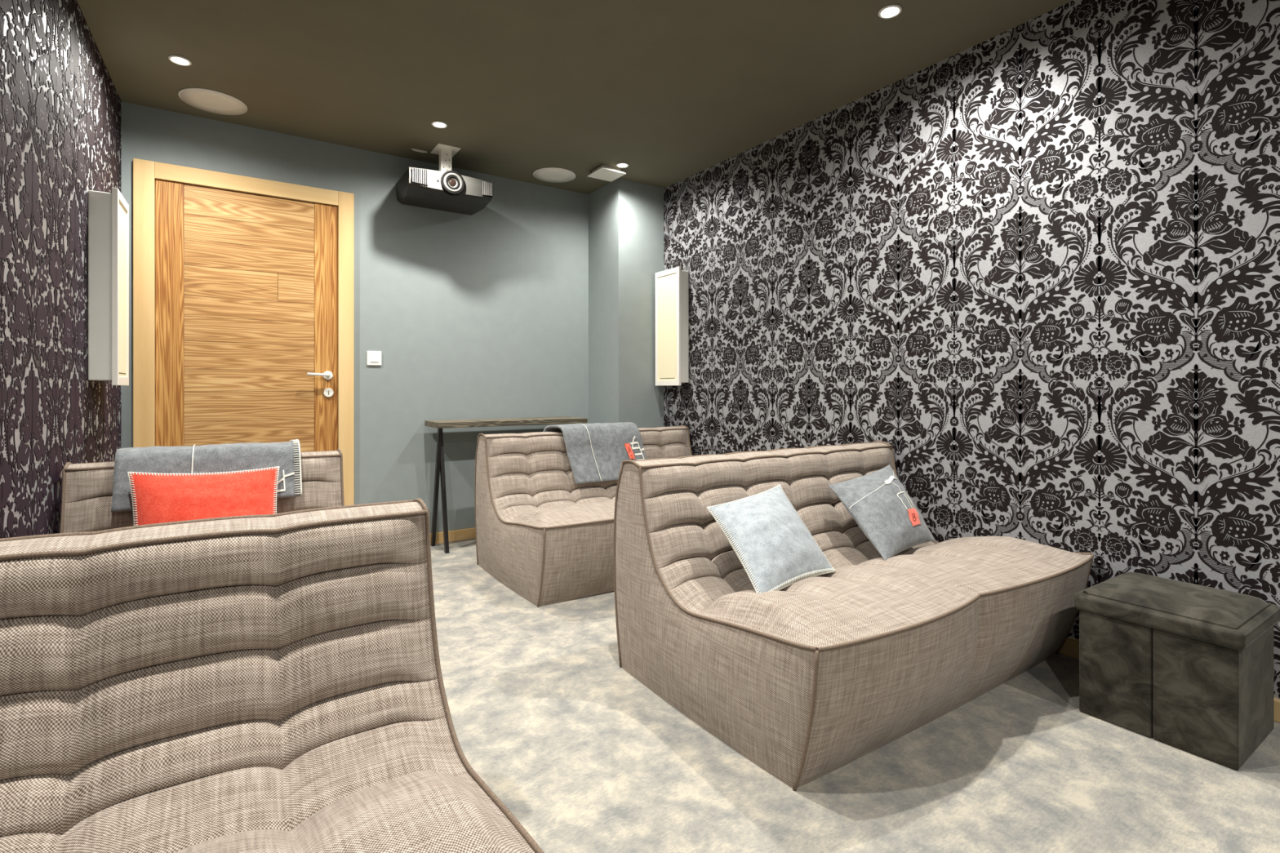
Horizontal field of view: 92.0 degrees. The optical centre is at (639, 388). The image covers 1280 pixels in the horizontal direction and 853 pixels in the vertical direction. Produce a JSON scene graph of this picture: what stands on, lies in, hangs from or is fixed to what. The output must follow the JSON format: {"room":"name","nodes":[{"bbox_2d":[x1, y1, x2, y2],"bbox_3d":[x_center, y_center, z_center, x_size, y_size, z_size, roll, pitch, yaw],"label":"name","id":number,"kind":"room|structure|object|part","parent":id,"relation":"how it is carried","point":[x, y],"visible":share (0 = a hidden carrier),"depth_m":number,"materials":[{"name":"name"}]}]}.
{"room":"home theater","nodes":[
{"label":"home theater","id":0,"kind":"room"},
{"bbox_2d":[0,0,121,538],"bbox_3d":[-1.146,-0.228,0.656,0.290,2.455,5.764,0,0,-34],"label":"wall","id":1,"kind":"structure","parent":0,"point":[60,135],"depth_m":2.00,"materials":[{"name":"black paper"}]},
{"bbox_2d":[88,187,128,385],"bbox_3d":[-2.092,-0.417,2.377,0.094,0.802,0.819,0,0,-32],"label":"wall speaker","id":2,"kind":"object","parent":1,"relation":"attached to","point":[108,212],"visible":1,"depth_m":2.36,"materials":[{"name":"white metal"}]},
{"bbox_3d":[-2.211,-0.417,2.634,0.019,0.804,0.280,0,0,-32],"label":"frame","id":3,"kind":"part","parent":2,"relation":"part of","materials":[{"name":"white plastic"}]},
{"bbox_2d":[119,201,126,377],"bbox_3d":[-2.213,-0.417,2.632,0.014,0.731,0.223,0,0,-32],"label":"grille","id":4,"kind":"object","parent":2,"relation":"attached to","point":[122,206],"depth_m":2.65,"materials":[{"name":"beige fabric"}]},
{"bbox_2d":[120,101,588,533],"bbox_3d":[-1.444,-0.228,4.038,3.585,2.455,0.200,0,0,-34],"label":"wall","id":5,"kind":"structure","parent":0,"point":[482,314],"depth_m":3.98,"materials":[{"name":"grey paint"}]},
{"bbox_2d":[133,158,354,505],"bbox_3d":[-2.137,-0.085,3.414,1.028,2.170,0.068,0,0,-34],"label":"door","id":6,"kind":"structure","parent":5,"relation":"in","point":[237,248],"depth_m":3.40,"materials":[{"name":"brown wood"}]},
{"bbox_3d":[-2.539,-0.085,3.168,0.086,2.170,0.030,0,0,-34],"label":"frame","id":7,"kind":"part","parent":6,"relation":"part of","materials":[{"name":"brown wood"}]},
{"bbox_3d":[-2.148,-1.127,3.431,0.858,0.085,0.028,0,0,-34],"label":"frame","id":8,"kind":"part","parent":6,"relation":"part of","materials":[{"name":"brown wood"}]},
{"bbox_3d":[-2.154,-0.043,3.437,0.612,2.077,0.011,0,0,-34],"label":"plank panel","id":9,"kind":"part","parent":6,"relation":"part of","materials":[{"name":"brown wood"}]},
{"bbox_3d":[-1.857,-0.080,3.592,0.138,0.052,0.054,0,0,-34],"label":"handle","id":10,"kind":"part","parent":6,"relation":"part of","materials":[{"name":"white metal"}]},
{"bbox_3d":[-1.755,-0.085,3.692,0.084,2.170,0.030,0,0,-34],"label":"frame","id":11,"kind":"part","parent":6,"relation":"part of","materials":[{"name":"brown wood"}]},
{"bbox_2d":[366,351,381,365],"bbox_3d":[-1.627,-0.188,3.788,0.084,0.088,0.014,0,0,-34],"label":"light switch","id":12,"kind":"object","parent":5,"relation":"attached to","point":[373,357],"visible":1,"depth_m":3.78,"materials":[{"name":"white plastic"}]},
{"bbox_2d":[430,527,475,544],"bbox_3d":[-1.050,0.964,4.172,1.608,0.072,0.015,0,0,-34],"label":"baseboard","id":13,"kind":"structure","parent":5,"relation":"attached to","point":[469,533],"depth_m":4.06,"materials":[{"name":"brown wood"}]},
{"bbox_2d":[76,0,1073,194],"bbox_3d":[0.156,-1.530,1.643,3.585,0.150,5.960,0,0,-34],"label":"ceiling","id":14,"kind":"structure","parent":0,"point":[672,91],"depth_m":2.76,"materials":[{"name":"paint"}]},
{"bbox_2d":[168,54,191,66],"bbox_3d":[-2.033,-1.452,2.734,0.086,0.007,0.086,0,0,-34],"label":"recessed light","id":15,"kind":"object","parent":14,"relation":"in","point":[178,60],"visible":1,"depth_m":2.73,"materials":[{"name":"white metal"}]},
{"bbox_3d":[-2.033,-1.453,2.734,0.058,0.002,0.058,0,0,-34],"label":"bulb","id":16,"kind":"part","parent":15,"relation":"part of","materials":[{"name":"white glass"}]},
{"bbox_2d":[177,87,247,115],"bbox_3d":[-2.156,-1.452,3.129,0.290,0.007,0.290,0,0,-34],"label":"ceiling speaker","id":17,"kind":"object","parent":14,"relation":"attached to","point":[206,100],"visible":1,"depth_m":3.12,"materials":[{"name":"white plastic"}]},
{"bbox_2d":[411,148,426,153],"bbox_3d":[-1.347,-1.451,3.772,0.090,0.008,0.024,0,0,-34],"label":"outlet","id":18,"kind":"object","parent":14,"relation":"attached to","point":[414,149],"visible":1,"depth_m":3.77,"materials":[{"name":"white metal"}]},
{"bbox_2d":[431,120,447,128],"bbox_3d":[-1.101,-1.452,3.397,0.086,0.007,0.086,0,0,-34],"label":"recessed light","id":19,"kind":"object","parent":14,"relation":"in","point":[438,124],"visible":1,"depth_m":3.39,"materials":[{"name":"white metal"}]},
{"bbox_3d":[-1.101,-1.453,3.397,0.058,0.002,0.058,0,0,-34],"label":"bulb","id":20,"kind":"part","parent":19,"relation":"part of","materials":[{"name":"white glass"}]},
{"bbox_2d":[395,143,493,215],"bbox_3d":[-1.202,-1.300,3.818,0.500,0.311,0.402,0,0,-34],"label":"projector","id":21,"kind":"object","parent":14,"relation":"hanging from","point":[446,189],"visible":1,"depth_m":3.73,"materials":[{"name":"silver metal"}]},
{"bbox_2d":[412,168,427,185],"bbox_3d":[-1.270,-1.224,3.570,0.085,0.087,0.013,0,0,-22],"label":"grille","id":22,"kind":"object","parent":21,"relation":"attached to","point":[420,176],"depth_m":3.57,"materials":[{"name":"white plastic"}]},
{"bbox_3d":[-1.186,-1.453,3.771,0.135,0.004,0.175,0,0,-34],"label":"mount plate","id":23,"kind":"part","parent":21,"relation":"part of","materials":[{"name":"white plastic"}]},
{"bbox_3d":[-1.113,-1.223,3.685,0.500,0.114,0.055,0,0,-34],"label":"panel","id":24,"kind":"part","parent":21,"relation":"part of","materials":[{"name":"silver metal"}]},
{"bbox_3d":[-1.106,-1.218,3.655,0.048,0.048,0.006,0,0,-34],"label":"glass","id":25,"kind":"part","parent":21,"relation":"part of","materials":[{"name":"brown glass"}]},
{"bbox_2d":[482,181,492,195],"bbox_3d":[-0.938,-1.226,3.795,0.013,0.085,0.068,0,0,44],"label":"grille","id":26,"kind":"object","parent":21,"relation":"attached to","point":[486,186],"depth_m":3.79,"materials":[{"name":"white plastic"}]},
{"bbox_2d":[533,167,576,182],"bbox_3d":[-0.581,-1.452,4.200,0.290,0.007,0.290,0,0,-34],"label":"ceiling speaker","id":27,"kind":"object","parent":14,"relation":"attached to","point":[553,175],"visible":1,"depth_m":4.19,"materials":[{"name":"white plastic"}]},
{"bbox_2d":[586,164,626,182],"bbox_3d":[-0.223,-1.438,4.114,0.190,0.034,0.190,0,0,-34],"label":"ceiling vent","id":28,"kind":"object","parent":14,"relation":"in","point":[603,172],"visible":1,"depth_m":4.09,"materials":[{"name":"white metal"}]},
{"bbox_2d":[616,162,629,168],"bbox_3d":[-0.113,-1.452,4.013,0.086,0.007,0.086,0,0,-34],"label":"recessed light","id":29,"kind":"object","parent":14,"relation":"in","point":[621,165],"visible":1,"depth_m":4.01,"materials":[{"name":"white metal"}]},
{"bbox_2d":[878,4,902,18],"bbox_3d":[0.962,-1.452,2.380,0.086,0.007,0.086,0,0,-34],"label":"recessed light","id":30,"kind":"object","parent":14,"relation":"in","point":[891,11],"visible":1,"depth_m":2.38,"materials":[{"name":"white metal"}]},
{"bbox_3d":[0.962,-1.453,2.380,0.058,0.002,0.058,0,0,-34],"label":"bulb","id":31,"kind":"part","parent":30,"relation":"part of","materials":[{"name":"white glass"}]},
{"bbox_2d":[588,177,663,427],"bbox_3d":[-0.106,-0.228,4.554,0.387,2.455,0.428,0,0,-34],"label":"wall pillar","id":32,"kind":"structure","parent":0,"point":[626,217],"depth_m":4.38,"materials":[{"name":"grey paint"}]},
{"bbox_2d":[430,538,1279,852],"bbox_3d":[0.156,1.060,1.643,3.585,0.120,5.960,0,0,-34],"label":"floor","id":33,"kind":"structure","parent":0,"point":[586,757],"depth_m":1.63,"materials":[{"name":"carpet"}]},
{"bbox_2d":[59,448,344,533],"bbox_3d":[-1.381,0.625,2.013,0.883,0.752,1.026,0,0,-34],"label":"sofa","id":34,"kind":"object","parent":33,"relation":"on","point":[86,493],"visible":0.1,"depth_m":2.09,"materials":[{"name":"beige fabric"}]},
{"bbox_2d":[127,466,279,525],"bbox_3d":[-1.468,0.470,2.105,0.440,0.397,0.172,0,0,-34],"label":"cushion","id":35,"kind":"object","parent":34,"relation":"on","point":[157,498],"visible":0.47,"depth_m":2.08,"materials":[{"name":"red fabric"}]},
{"bbox_2d":[111,439,302,512],"bbox_3d":[-1.592,0.326,2.311,0.555,0.253,0.320,0,0,-34],"label":"throw blanket","id":36,"kind":"object","parent":34,"relation":"on","point":[240,456],"visible":0.71,"depth_m":2.23,"materials":[{"name":"grey fabric"}]},
{"bbox_2d":[0,498,544,852],"bbox_3d":[-0.641,0.625,0.848,0.899,0.752,1.026,0,0,-34],"label":"sofa","id":37,"kind":"object","parent":33,"relation":"on","point":[263,683],"visible":1,"depth_m":1.04,"materials":[{"name":"beige fabric"}]},
{"bbox_2d":[424,416,587,553],"bbox_3d":[-0.864,0.600,4.089,1.015,0.800,0.300,0,0,-34],"label":"console table","id":38,"kind":"object","parent":33,"relation":"on","point":[439,424],"visible":0.8,"depth_m":3.86,"materials":[{"name":"brown wood"}]},
{"bbox_3d":[-1.275,0.618,3.877,0.022,0.765,0.195,0,0,-34],"label":"leg","id":39,"kind":"part","parent":38,"relation":"part of","materials":[{"name":"black metal"}]},
{"bbox_3d":[-1.219,0.618,3.837,0.022,0.765,0.175,0,0,-34],"label":"leg","id":40,"kind":"part","parent":38,"relation":"part of","materials":[{"name":"black metal"}]},
{"bbox_2d":[474,425,692,607],"bbox_3d":[-0.084,0.625,3.542,1.467,0.752,1.024,0,0,-34],"label":"sofa","id":41,"kind":"object","parent":33,"relation":"on","point":[548,537],"visible":0.46,"depth_m":3.27,"materials":[{"name":"beige fabric"}]},
{"bbox_2d":[543,422,646,484],"bbox_3d":[-0.269,0.380,3.829,0.606,0.344,0.351,0,0,-34],"label":"throw blanket","id":42,"kind":"object","parent":41,"relation":"on","point":[596,452],"visible":0.88,"depth_m":3.72,"materials":[{"name":"grey fabric"}]},
{"bbox_2d":[613,440,1093,791],"bbox_3d":[0.775,0.625,2.240,1.491,0.752,1.072,0,0,-34],"label":"sofa","id":43,"kind":"object","parent":33,"relation":"on","point":[807,678],"visible":0.85,"depth_m":1.91,"materials":[{"name":"beige fabric"}]},
{"bbox_2d":[706,484,835,593],"bbox_3d":[0.443,0.491,2.085,0.474,0.252,0.374,0,0,-34],"label":"cushion","id":44,"kind":"object","parent":43,"relation":"on","point":[775,548],"visible":0.94,"depth_m":2.02,"materials":[{"name":"grey fabric"}]},
{"bbox_2d":[827,464,935,560],"bbox_3d":[0.984,0.471,2.454,0.497,0.278,0.322,0,0,-34],"label":"cushion","id":45,"kind":"object","parent":43,"relation":"on","point":[882,507],"visible":1,"depth_m":2.39,"materials":[{"name":"grey fabric"}]},
{"bbox_2d":[1073,572,1279,770],"bbox_3d":[1.610,0.804,1.865,0.386,0.392,0.392,0,0,-34],"label":"storage ottoman","id":46,"kind":"object","parent":33,"relation":"on","point":[1188,667],"visible":1,"depth_m":1.75,"materials":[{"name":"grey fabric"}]},
{"bbox_3d":[1.610,0.657,1.865,0.386,0.050,0.392,0,0,-34],"label":"lid","id":47,"kind":"part","parent":46,"relation":"part of","materials":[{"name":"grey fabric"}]},
{"bbox_2d":[663,0,1279,699],"bbox_3d":[1.597,-0.228,2.486,0.151,2.455,5.760,0,0,-34],"label":"wall","id":48,"kind":"structure","parent":0,"point":[1037,264],"depth_m":2.41,"materials":[{"name":"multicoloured paper"}]},
{"bbox_2d":[655,266,688,386],"bbox_3d":[0.256,-0.425,4.273,0.094,0.804,0.374,0,0,-34],"label":"wall speaker","id":49,"kind":"object","parent":48,"relation":"attached to","point":[672,285],"visible":1,"depth_m":4.24,"materials":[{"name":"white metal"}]},
{"bbox_2d":[657,272,676,380],"bbox_3d":[0.195,-0.425,4.301,0.014,0.731,0.223,0,0,-34],"label":"grille","id":50,"kind":"object","parent":49,"relation":"attached to","point":[667,282],"depth_m":4.30,"materials":[{"name":"beige fabric"}]},
{"bbox_2d":[1058,637,1279,722],"bbox_3d":[1.653,0.968,2.256,0.015,0.065,5.317,0,0,-34],"label":"baseboard","id":51,"kind":"structure","parent":48,"relation":"attached to","point":[1070,647],"depth_m":2.30,"materials":[{"name":"brown wood"}]}
]}

